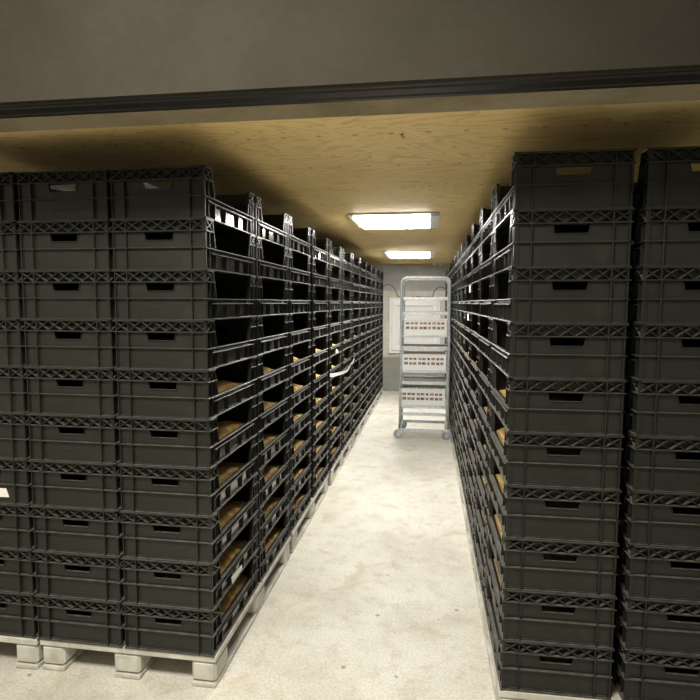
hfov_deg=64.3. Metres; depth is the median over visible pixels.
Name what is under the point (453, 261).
crate
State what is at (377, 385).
crate
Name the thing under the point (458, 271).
crate
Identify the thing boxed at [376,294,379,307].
crate
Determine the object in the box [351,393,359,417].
crate
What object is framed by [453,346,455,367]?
crate
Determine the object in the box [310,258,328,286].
crate
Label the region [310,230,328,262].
crate
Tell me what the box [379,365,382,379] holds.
crate
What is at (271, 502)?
heap
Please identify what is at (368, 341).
crate
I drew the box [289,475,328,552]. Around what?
pallet
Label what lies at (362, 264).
crate
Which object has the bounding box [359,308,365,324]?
crate
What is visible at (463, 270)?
crate
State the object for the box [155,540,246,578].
heap
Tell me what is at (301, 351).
crate
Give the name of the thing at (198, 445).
crate
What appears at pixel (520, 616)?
crate
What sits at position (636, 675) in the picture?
crate
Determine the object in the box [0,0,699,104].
wall
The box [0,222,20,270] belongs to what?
crate
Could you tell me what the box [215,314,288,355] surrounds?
crate
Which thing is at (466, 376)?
crate
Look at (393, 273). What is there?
wall
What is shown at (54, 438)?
crate
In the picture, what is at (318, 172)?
ceiling
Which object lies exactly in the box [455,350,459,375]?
crate
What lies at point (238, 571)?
paper label
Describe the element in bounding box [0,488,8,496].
paper label
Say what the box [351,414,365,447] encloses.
pallet
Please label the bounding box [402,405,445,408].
shelf
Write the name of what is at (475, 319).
crate
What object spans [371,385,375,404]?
crate
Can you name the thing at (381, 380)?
crate
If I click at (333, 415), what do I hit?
crate
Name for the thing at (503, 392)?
heap
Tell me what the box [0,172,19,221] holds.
crate
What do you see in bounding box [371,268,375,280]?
crate
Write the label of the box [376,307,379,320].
crate
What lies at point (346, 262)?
crate
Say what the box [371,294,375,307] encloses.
crate
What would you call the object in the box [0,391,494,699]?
floor
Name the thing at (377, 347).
crate
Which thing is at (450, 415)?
crate
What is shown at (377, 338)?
crate
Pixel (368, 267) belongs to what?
crate
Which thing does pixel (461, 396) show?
crate
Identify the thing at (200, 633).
crate
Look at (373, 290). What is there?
crate
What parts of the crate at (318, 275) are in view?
corner post, lip panel, corner post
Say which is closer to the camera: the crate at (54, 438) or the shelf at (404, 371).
the crate at (54, 438)
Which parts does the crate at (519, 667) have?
corner post, lip panel, corner post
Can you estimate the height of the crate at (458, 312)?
0.196 m
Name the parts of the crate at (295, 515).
corner post, lip panel, corner post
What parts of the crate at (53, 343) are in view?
corner post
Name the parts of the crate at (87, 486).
corner post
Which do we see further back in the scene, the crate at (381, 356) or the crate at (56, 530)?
the crate at (381, 356)
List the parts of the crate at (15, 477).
corner post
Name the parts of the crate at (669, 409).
lip panel, corner post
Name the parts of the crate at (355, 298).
corner post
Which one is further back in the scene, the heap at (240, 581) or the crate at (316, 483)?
the crate at (316, 483)
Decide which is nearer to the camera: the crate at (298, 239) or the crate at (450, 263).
the crate at (298, 239)
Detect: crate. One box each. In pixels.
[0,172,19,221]
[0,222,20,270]
[0,271,23,318]
[0,319,25,366]
[0,366,27,413]
[0,413,29,459]
[0,459,31,505]
[0,504,34,550]
[0,549,36,594]
[0,592,37,638]
[14,169,111,221]
[16,220,113,270]
[19,270,114,319]
[21,319,116,368]
[23,367,117,416]
[25,414,119,464]
[28,460,120,511]
[30,506,122,557]
[32,551,123,602]
[34,595,124,647]
[107,165,254,235]
[109,218,255,276]
[111,270,256,320]
[112,317,256,370]
[114,357,256,419]
[116,396,257,468]
[117,435,257,516]
[119,473,258,564]
[120,511,258,611]
[122,550,258,657]
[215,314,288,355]
[215,347,288,394]
[216,237,288,281]
[216,277,288,316]
[225,196,287,248]
[256,379,289,432]
[256,411,288,470]
[256,442,289,508]
[257,474,289,545]
[257,505,289,581]
[262,340,310,378]
[263,249,310,284]
[263,282,310,313]
[263,313,310,346]
[265,368,311,409]
[287,215,310,256]
[288,395,310,441]
[289,421,311,472]
[289,448,311,502]
[289,476,311,533]
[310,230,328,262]
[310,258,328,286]
[310,285,328,311]
[310,311,328,339]
[310,335,328,365]
[310,358,328,392]
[310,382,328,419]
[310,405,328,445]
[311,428,328,471]
[311,451,328,497]
[328,240,341,267]
[328,264,341,288]
[328,288,341,310]
[328,310,341,333]
[328,331,341,357]
[328,352,341,380]
[328,375,341,402]
[328,394,341,425]
[328,413,341,448]
[328,433,341,470]
[341,248,351,271]
[341,269,351,290]
[341,290,351,309]
[341,309,351,330]
[341,328,351,350]
[341,346,351,370]
[341,365,351,390]
[341,383,351,410]
[341,401,351,430]
[341,419,351,450]
[351,291,359,308]
[351,309,359,327]
[351,326,359,345]
[351,342,359,362]
[351,359,359,381]
[351,375,359,399]
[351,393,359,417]
[351,409,359,434]
[352,254,359,274]
[352,272,359,291]
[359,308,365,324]
[359,339,365,357]
[359,354,365,374]
[359,369,365,390]
[359,385,365,406]
[359,400,365,422]
[360,258,366,277]
[360,275,366,292]
[360,292,365,308]
[360,324,365,341]
[365,393,370,412]
[366,263,371,278]
[366,278,371,293]
[366,293,371,307]
[366,308,370,323]
[366,322,371,338]
[366,336,371,353]
[366,351,370,368]
[366,365,370,382]
[366,379,370,397]
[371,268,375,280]
[371,281,375,293]
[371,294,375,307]
[371,308,375,321]
[371,321,375,335]
[371,334,375,349]
[371,347,375,363]
[371,360,375,376]
[371,374,375,390]
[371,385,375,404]
[375,332,379,345]
[375,344,379,358]
[375,356,379,371]
[375,368,379,384]
[375,381,378,397]
[376,268,379,282]
[376,281,379,294]
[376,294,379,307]
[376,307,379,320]
[376,320,379,332]
[379,330,382,342]
[379,342,382,355]
[379,353,382,367]
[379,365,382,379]
[379,376,382,391]
[380,270,383,283]
[380,283,383,294]
[380,295,383,306]
[380,307,383,318]
[380,319,382,330]
[449,391,451,413]
[449,410,451,430]
[450,263,451,278]
[450,342,452,361]
[450,357,452,378]
[450,374,452,394]
[451,293,453,308]
[451,309,453,326]
[451,325,453,343]
[451,414,454,443]
[452,256,454,275]
[452,276,453,292]
[452,364,455,386]
[452,380,454,405]
[452,399,454,424]
[453,309,456,328]
[453,327,456,348]
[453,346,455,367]
[454,251,457,273]
[454,273,457,291]
[454,292,456,309]
[454,389,458,418]
[454,411,457,439]
[454,427,457,460]
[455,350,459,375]
[455,371,458,396]
[456,310,460,332]
[456,330,459,353]
[457,267,460,289]
[457,290,460,310]
[457,422,462,458]
[457,446,461,481]
[458,246,461,269]
[458,378,463,409]
[458,402,462,433]
[459,333,463,360]
[459,355,463,385]
[460,262,465,288]
[460,287,465,311]
[460,311,464,336]
[461,237,466,265]
[461,462,467,509]
[462,411,468,454]
[462,441,468,482]
[463,338,470,370]
[463,362,469,398]
[463,388,469,426]
[464,286,471,312]
[464,312,471,341]
[465,255,472,286]
[466,226,472,260]
[467,459,475,515]
[467,485,474,548]
[468,401,476,449]
[468,428,476,483]
[469,373,478,416]
[470,314,478,348]
[470,343,478,383]
[471,246,480,283]
[471,281,479,314]
[472,211,481,253]
[473,518,485,603]
[474,486,486,564]
[475,454,487,524]
[476,418,488,483]
[477,385,489,442]
[478,316,491,360]
[478,352,490,401]
[479,276,492,317]
[480,188,494,244]
[480,233,494,280]
[484,567,614,699]
[485,527,617,649]
[486,486,619,596]
[487,446,621,543]
[488,404,624,490]
[489,361,626,435]
[490,319,628,380]
[491,266,632,323]
[492,208,634,274]
[493,148,637,231]
[611,632,699,699]
[614,582,699,656]
[616,532,699,602]
[618,481,699,548]
[620,429,699,493]
[623,378,699,438]
[625,323,699,381]
[628,266,699,323]
[630,207,699,274]
[632,146,699,228]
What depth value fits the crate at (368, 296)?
7.66 m
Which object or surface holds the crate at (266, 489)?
on the crate at (266, 524)
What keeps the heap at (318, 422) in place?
in the crate at (316, 433)
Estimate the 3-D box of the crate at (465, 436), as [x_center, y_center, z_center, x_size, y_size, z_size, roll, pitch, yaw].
[1.054,0.612,4.131,0.400,0.196,0.600,1,5,8]
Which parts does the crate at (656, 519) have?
corner post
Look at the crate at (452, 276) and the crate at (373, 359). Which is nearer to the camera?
the crate at (452, 276)
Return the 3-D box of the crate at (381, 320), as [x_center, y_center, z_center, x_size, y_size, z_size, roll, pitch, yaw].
[0.332,-0.423,9.325,0.400,0.196,0.600,1,5,9]
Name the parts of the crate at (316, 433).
corner post, lip panel, corner post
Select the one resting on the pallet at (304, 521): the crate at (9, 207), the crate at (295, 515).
the crate at (295, 515)
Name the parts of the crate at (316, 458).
corner post, lip panel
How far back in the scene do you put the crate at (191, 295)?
2.21 m
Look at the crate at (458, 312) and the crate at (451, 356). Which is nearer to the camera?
the crate at (458, 312)
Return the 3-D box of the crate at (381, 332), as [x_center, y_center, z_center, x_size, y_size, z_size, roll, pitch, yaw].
[0.333,-0.227,9.341,0.400,0.196,0.600,1,5,9]
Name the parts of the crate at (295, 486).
corner post, lip panel, corner post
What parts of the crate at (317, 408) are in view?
corner post, lip panel, corner post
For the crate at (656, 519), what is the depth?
1.97 m
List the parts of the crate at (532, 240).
corner post, lip panel, corner post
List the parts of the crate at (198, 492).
corner post, lip panel, corner post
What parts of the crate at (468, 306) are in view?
corner post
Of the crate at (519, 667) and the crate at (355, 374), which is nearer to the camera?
the crate at (519, 667)
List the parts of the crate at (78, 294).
corner post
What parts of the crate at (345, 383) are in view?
corner post, corner post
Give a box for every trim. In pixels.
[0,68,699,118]
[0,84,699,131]
[383,291,444,356]
[403,264,433,265]
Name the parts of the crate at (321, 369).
corner post, lip panel, corner post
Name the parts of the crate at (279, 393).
corner post, lip panel, corner post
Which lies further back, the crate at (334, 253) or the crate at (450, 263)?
the crate at (450, 263)
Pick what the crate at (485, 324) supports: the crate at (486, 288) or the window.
the crate at (486, 288)
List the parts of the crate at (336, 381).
corner post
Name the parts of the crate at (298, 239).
corner post, lip panel, corner post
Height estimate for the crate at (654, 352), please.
0.196 m
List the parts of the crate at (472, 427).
corner post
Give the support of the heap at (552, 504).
in the crate at (522, 512)
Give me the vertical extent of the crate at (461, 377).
0.196 m
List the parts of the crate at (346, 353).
corner post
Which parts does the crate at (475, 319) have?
corner post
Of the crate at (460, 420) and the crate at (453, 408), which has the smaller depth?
the crate at (460, 420)
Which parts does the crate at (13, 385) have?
corner post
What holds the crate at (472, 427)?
on the crate at (472, 456)
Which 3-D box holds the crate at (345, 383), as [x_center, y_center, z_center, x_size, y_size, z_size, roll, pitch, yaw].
[-0.219,0.276,5.728,0.400,0.196,0.600,1,5,9]
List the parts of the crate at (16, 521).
corner post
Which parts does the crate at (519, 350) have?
corner post, lip panel, corner post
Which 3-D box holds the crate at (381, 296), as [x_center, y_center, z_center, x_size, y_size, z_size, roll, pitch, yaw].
[0.335,-0.815,9.291,0.400,0.196,0.600,1,5,9]
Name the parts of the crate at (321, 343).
corner post, lip panel, corner post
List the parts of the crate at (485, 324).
corner post, corner post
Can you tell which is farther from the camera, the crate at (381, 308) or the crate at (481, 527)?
the crate at (381, 308)
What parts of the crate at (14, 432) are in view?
corner post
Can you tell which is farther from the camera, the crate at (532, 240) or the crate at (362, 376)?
the crate at (362, 376)
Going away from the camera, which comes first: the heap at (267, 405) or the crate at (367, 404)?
the heap at (267, 405)
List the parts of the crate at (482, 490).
corner post, corner post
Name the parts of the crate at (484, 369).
corner post, corner post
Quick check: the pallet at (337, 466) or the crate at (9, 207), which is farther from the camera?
the pallet at (337, 466)
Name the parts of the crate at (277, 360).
corner post, lip panel, corner post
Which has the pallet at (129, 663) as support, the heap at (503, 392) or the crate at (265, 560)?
the crate at (265, 560)
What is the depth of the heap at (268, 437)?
3.16 m
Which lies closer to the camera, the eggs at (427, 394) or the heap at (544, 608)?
the heap at (544, 608)
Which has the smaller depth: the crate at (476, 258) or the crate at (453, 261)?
the crate at (476, 258)
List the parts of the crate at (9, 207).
corner post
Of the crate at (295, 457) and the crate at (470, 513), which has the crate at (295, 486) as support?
the crate at (295, 457)
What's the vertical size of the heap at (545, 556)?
0.099 m
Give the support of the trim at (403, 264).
attached to the wall at (393, 273)
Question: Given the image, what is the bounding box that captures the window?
[389,298,440,352]
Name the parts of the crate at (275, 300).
corner post, lip panel, corner post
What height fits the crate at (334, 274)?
0.196 m
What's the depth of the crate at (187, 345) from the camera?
2.22 m
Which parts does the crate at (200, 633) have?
corner post, lip panel, corner post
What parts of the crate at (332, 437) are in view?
corner post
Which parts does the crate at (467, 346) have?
corner post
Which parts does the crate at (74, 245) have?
corner post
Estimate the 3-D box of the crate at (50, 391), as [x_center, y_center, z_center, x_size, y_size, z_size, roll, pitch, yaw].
[-1.105,0.146,2.570,0.400,0.196,0.600,1,5,9]
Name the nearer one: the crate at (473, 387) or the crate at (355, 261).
the crate at (473, 387)
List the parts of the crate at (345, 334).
corner post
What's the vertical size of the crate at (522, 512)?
0.196 m
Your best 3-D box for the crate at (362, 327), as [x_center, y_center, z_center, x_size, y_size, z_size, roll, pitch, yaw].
[-0.030,-0.221,6.932,0.400,0.196,0.600,1,5,9]
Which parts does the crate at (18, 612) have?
corner post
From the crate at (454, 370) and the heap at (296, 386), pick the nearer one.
the heap at (296, 386)
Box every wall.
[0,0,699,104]
[367,264,449,390]
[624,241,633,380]
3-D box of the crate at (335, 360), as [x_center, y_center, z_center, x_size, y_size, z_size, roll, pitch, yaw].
[-0.322,0.135,5.052,0.400,0.196,0.600,1,5,9]
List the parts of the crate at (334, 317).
corner post, lip panel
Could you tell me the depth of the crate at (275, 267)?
3.13 m
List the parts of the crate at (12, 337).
corner post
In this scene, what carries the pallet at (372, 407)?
on the floor
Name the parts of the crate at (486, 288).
corner post, lip panel, corner post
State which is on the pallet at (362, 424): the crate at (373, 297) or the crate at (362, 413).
the crate at (362, 413)
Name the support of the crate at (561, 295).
on the crate at (519, 350)
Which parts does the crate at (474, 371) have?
corner post, corner post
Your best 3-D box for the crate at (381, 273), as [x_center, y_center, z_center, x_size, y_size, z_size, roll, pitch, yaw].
[0.335,-1.207,9.257,0.400,0.196,0.600,1,5,9]
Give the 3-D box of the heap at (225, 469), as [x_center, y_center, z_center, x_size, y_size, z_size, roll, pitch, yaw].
[-0.711,0.585,2.546,0.352,0.099,0.556,1,5,8]
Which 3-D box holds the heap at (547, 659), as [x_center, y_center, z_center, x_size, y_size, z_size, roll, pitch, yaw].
[0.805,1.198,2.351,0.352,0.097,0.556,1,5,8]
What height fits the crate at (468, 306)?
0.196 m
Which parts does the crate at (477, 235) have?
corner post, corner post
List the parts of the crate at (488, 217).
corner post, corner post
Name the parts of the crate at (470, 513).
corner post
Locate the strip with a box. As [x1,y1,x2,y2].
[330,359,353,376]
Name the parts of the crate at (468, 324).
corner post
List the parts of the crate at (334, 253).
corner post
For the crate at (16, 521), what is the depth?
2.38 m
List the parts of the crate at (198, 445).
corner post, lip panel, corner post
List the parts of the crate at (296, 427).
corner post, lip panel, corner post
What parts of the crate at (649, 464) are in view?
lip panel, corner post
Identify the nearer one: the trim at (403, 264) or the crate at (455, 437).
the crate at (455, 437)
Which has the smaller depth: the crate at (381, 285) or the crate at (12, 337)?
the crate at (12, 337)
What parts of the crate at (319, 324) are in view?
corner post, lip panel, corner post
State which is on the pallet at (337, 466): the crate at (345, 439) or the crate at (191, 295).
the crate at (345, 439)
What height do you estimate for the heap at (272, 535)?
0.097 m
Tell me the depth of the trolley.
6.49 m
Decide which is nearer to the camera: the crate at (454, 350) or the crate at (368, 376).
the crate at (454, 350)
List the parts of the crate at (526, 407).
corner post, lip panel, corner post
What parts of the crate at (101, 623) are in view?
corner post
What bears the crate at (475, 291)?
on the crate at (475, 319)
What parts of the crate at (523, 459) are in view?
corner post, lip panel, corner post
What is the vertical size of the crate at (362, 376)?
0.196 m
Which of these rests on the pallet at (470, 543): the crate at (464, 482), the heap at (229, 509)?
the crate at (464, 482)
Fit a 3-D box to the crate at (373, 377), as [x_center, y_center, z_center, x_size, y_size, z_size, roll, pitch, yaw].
[0.148,0.462,8.198,0.400,0.196,0.600,1,5,8]
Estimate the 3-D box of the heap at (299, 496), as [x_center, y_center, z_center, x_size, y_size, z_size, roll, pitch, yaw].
[-0.528,1.071,3.816,0.352,0.097,0.556,1,5,9]
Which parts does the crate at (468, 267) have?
corner post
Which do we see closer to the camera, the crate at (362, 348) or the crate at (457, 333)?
the crate at (457, 333)
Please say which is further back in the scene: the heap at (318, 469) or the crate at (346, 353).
the crate at (346, 353)
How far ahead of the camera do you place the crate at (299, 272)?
3.81 m
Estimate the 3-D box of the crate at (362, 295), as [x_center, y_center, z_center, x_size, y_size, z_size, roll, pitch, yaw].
[-0.032,-0.613,6.899,0.400,0.196,0.600,1,5,9]
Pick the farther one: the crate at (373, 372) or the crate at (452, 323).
the crate at (373, 372)
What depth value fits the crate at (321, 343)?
4.43 m
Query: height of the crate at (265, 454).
0.196 m
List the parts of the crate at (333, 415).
corner post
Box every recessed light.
[348,212,439,228]
[383,251,434,257]
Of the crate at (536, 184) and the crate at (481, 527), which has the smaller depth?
the crate at (536, 184)
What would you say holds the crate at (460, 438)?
on the crate at (459, 461)
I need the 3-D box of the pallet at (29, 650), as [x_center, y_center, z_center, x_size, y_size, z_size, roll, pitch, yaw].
[-1.655,1.261,3.055,0.800,0.141,1.206,1,5,9]
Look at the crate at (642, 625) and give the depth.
2.00 m
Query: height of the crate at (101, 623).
0.196 m
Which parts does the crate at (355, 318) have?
corner post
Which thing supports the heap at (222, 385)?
in the crate at (141, 393)
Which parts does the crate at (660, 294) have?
lip panel, corner post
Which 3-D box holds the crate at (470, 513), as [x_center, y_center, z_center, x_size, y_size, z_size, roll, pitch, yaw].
[0.970,1.055,3.554,0.400,0.196,0.600,1,5,8]
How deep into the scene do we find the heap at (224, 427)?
2.54 m
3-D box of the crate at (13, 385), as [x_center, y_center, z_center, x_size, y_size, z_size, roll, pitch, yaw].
[-1.506,0.140,2.631,0.400,0.196,0.600,1,5,9]
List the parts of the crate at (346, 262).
corner post, corner post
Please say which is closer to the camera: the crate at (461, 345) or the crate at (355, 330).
the crate at (461, 345)
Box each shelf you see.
[402,335,447,337]
[402,370,446,372]
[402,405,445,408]
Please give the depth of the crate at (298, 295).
3.85 m
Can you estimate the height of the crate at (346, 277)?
0.196 m
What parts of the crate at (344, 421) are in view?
corner post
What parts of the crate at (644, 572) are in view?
corner post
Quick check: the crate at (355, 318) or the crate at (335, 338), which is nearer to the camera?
the crate at (335, 338)
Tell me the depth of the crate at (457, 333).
5.40 m
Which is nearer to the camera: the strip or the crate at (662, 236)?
the crate at (662, 236)
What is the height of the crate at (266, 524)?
0.196 m
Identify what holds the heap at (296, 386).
in the crate at (304, 378)
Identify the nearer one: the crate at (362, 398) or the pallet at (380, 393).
the crate at (362, 398)
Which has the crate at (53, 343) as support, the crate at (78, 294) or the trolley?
the crate at (78, 294)
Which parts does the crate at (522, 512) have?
corner post, lip panel, corner post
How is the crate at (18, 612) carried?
on the pallet at (29, 650)
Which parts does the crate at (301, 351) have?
corner post, lip panel, corner post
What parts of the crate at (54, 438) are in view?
corner post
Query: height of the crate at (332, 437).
0.196 m
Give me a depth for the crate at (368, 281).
7.65 m
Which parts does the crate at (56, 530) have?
corner post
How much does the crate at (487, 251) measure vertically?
0.196 m
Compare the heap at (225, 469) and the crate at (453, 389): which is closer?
the heap at (225, 469)
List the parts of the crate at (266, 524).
corner post, lip panel, corner post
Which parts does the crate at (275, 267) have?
corner post, lip panel, corner post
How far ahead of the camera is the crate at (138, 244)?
2.19 m
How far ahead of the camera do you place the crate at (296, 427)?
3.79 m
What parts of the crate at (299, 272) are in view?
corner post, lip panel, corner post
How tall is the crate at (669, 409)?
0.196 m
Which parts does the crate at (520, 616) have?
corner post, lip panel, corner post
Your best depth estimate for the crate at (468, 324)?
4.17 m
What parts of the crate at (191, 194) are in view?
corner post, lip panel, corner post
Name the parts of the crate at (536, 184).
corner post, lip panel, corner post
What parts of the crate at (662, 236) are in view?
lip panel, corner post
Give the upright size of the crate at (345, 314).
0.196 m
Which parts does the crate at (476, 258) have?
corner post, corner post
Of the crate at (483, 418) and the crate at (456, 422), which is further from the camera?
the crate at (456, 422)
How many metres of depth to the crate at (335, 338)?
5.08 m
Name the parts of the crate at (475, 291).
corner post, corner post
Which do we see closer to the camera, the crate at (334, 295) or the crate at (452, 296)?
the crate at (334, 295)
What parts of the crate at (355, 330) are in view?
corner post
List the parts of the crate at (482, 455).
corner post, corner post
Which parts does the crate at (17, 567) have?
corner post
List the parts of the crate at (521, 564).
corner post, lip panel, corner post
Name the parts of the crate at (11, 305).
corner post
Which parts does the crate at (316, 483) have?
corner post, lip panel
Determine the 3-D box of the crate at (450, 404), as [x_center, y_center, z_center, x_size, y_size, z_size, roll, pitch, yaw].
[1.389,0.603,6.575,0.400,0.196,0.600,1,5,8]
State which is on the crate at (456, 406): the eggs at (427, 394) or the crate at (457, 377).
the crate at (457, 377)
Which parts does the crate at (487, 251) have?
corner post, corner post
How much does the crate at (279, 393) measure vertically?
0.196 m
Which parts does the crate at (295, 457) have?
corner post, lip panel, corner post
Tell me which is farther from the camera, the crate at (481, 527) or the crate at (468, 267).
the crate at (468, 267)
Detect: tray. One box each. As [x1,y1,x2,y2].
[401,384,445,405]
[402,351,446,370]
[403,318,447,334]
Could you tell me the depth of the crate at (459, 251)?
5.38 m
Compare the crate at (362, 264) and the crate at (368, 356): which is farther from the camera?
the crate at (368, 356)
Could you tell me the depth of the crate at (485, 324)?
2.98 m
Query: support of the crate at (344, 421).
on the crate at (345, 439)
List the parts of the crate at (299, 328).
corner post, lip panel, corner post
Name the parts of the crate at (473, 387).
corner post, corner post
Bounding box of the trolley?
[394,276,450,439]
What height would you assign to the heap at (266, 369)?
0.097 m
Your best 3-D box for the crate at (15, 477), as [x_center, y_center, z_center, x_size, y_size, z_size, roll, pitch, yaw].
[-1.507,0.532,2.664,0.400,0.196,0.600,1,5,9]
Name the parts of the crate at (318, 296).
corner post, lip panel, corner post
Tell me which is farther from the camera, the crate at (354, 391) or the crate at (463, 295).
the crate at (354, 391)
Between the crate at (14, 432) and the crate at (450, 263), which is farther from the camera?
the crate at (450, 263)
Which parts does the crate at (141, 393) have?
corner post, lip panel, corner post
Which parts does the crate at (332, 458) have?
corner post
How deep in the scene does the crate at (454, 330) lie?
6.13 m
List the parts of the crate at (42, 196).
corner post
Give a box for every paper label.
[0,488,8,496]
[231,565,241,583]
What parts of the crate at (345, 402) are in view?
corner post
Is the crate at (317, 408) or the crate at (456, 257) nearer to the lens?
the crate at (317, 408)
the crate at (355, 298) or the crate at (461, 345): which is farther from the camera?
the crate at (355, 298)
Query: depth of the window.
9.86 m
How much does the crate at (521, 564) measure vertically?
0.196 m
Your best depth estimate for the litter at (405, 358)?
6.50 m
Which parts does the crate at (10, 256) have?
corner post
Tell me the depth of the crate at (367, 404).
7.67 m
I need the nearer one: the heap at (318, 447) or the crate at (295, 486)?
the crate at (295, 486)
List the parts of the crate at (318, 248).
corner post, lip panel, corner post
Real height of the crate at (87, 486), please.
0.196 m
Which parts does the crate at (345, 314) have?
corner post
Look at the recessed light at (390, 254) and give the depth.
7.59 m
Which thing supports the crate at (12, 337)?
on the crate at (13, 385)
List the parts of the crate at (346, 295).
corner post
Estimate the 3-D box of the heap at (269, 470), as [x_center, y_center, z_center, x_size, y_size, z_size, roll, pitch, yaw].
[-0.616,0.729,3.176,0.352,0.099,0.556,1,5,9]
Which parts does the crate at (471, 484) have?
corner post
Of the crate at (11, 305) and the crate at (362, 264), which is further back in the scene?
the crate at (362, 264)
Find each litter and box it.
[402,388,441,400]
[404,357,443,364]
[406,322,444,329]
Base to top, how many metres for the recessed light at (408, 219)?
0.029 m
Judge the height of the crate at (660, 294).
0.196 m
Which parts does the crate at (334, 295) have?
corner post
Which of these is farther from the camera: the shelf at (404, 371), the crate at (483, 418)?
the shelf at (404, 371)
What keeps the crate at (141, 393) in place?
on the crate at (198, 445)
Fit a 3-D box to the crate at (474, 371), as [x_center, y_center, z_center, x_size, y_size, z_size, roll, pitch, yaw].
[0.973,0.075,3.470,0.400,0.196,0.600,1,5,8]
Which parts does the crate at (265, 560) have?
corner post, lip panel, corner post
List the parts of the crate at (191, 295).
corner post, lip panel, corner post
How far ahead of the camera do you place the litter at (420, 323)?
6.47 m
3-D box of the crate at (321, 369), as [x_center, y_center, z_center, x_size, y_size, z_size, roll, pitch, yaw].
[-0.420,0.190,4.399,0.400,0.196,0.600,1,5,8]
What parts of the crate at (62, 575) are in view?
corner post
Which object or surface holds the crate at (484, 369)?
on the crate at (483, 418)
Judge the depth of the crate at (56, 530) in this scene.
2.34 m
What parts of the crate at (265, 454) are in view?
corner post, lip panel, corner post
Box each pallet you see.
[0,635,44,669]
[40,537,290,687]
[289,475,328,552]
[327,437,351,485]
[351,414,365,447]
[366,398,375,422]
[375,387,382,405]
[449,421,453,456]
[454,448,460,496]
[461,484,473,569]
[473,550,621,699]
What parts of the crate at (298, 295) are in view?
corner post, lip panel, corner post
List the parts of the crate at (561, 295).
corner post, lip panel, corner post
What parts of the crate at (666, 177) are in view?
lip panel, corner post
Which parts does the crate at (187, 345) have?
corner post, lip panel, corner post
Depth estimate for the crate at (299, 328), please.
3.87 m
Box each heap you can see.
[153,462,244,485]
[154,501,246,531]
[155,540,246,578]
[156,575,248,624]
[161,420,243,438]
[172,380,243,392]
[227,367,274,373]
[263,433,278,446]
[264,401,276,410]
[264,464,280,481]
[264,497,280,516]
[265,527,281,551]
[293,383,302,391]
[293,413,302,421]
[293,439,304,451]
[293,467,303,480]
[293,493,304,509]
[316,420,322,427]
[316,445,322,452]
[316,467,323,477]
[490,599,571,663]
[493,514,575,560]
[494,559,573,612]
[496,427,580,455]
[496,474,578,508]
[499,389,579,400]
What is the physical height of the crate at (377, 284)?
0.196 m
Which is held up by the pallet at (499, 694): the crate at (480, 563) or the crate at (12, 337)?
the crate at (480, 563)
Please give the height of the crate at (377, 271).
0.196 m
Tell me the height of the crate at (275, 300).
0.196 m
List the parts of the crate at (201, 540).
corner post, lip panel, corner post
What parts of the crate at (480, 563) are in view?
corner post, lip panel, corner post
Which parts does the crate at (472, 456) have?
corner post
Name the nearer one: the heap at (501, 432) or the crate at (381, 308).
the heap at (501, 432)
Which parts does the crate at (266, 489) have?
corner post, lip panel, corner post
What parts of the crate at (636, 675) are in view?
lip panel, corner post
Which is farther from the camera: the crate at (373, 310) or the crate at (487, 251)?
the crate at (373, 310)
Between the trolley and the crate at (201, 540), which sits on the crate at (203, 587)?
the crate at (201, 540)
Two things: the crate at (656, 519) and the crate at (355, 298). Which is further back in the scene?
the crate at (355, 298)
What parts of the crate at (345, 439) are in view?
corner post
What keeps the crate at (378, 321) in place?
on the crate at (377, 338)
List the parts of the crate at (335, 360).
corner post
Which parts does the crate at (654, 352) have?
lip panel, corner post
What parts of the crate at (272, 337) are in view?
corner post, lip panel, corner post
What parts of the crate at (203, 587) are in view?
corner post, lip panel, corner post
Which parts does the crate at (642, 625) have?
lip panel, corner post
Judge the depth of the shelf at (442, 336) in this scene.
6.44 m
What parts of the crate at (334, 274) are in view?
corner post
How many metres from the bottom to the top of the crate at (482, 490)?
0.196 m
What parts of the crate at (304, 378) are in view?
corner post, lip panel, corner post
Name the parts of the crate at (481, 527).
corner post, lip panel, corner post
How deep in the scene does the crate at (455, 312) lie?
6.00 m
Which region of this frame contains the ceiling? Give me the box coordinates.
[0,100,699,263]
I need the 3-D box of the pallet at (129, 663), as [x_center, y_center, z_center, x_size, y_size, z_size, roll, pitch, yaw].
[-0.855,1.272,2.942,0.800,0.141,1.206,1,5,9]
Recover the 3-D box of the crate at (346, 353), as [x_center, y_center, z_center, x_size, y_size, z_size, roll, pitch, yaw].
[-0.220,0.079,5.714,0.400,0.196,0.600,1,5,8]
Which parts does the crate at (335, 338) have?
corner post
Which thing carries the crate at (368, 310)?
on the crate at (368, 326)
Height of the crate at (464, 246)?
0.196 m
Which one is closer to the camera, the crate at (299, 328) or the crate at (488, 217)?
the crate at (488, 217)
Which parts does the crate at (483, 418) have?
corner post, corner post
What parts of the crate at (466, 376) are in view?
corner post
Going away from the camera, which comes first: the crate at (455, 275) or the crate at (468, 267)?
the crate at (468, 267)
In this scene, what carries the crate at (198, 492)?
on the crate at (201, 540)
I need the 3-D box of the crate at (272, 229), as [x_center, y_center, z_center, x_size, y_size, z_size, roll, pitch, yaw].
[-0.610,-0.683,3.056,0.400,0.196,0.600,1,5,9]
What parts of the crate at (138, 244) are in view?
corner post, lip panel, corner post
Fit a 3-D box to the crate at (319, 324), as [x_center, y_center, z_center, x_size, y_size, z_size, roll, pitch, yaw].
[-0.419,-0.202,4.365,0.400,0.196,0.600,1,5,8]
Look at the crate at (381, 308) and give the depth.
9.47 m
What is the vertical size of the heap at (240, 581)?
0.097 m
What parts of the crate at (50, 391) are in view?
corner post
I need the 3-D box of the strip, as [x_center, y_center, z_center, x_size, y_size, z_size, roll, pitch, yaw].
[-0.062,0.184,5.406,0.014,0.102,1.483,1,5,8]
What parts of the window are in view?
pane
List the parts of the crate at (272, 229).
corner post, lip panel, corner post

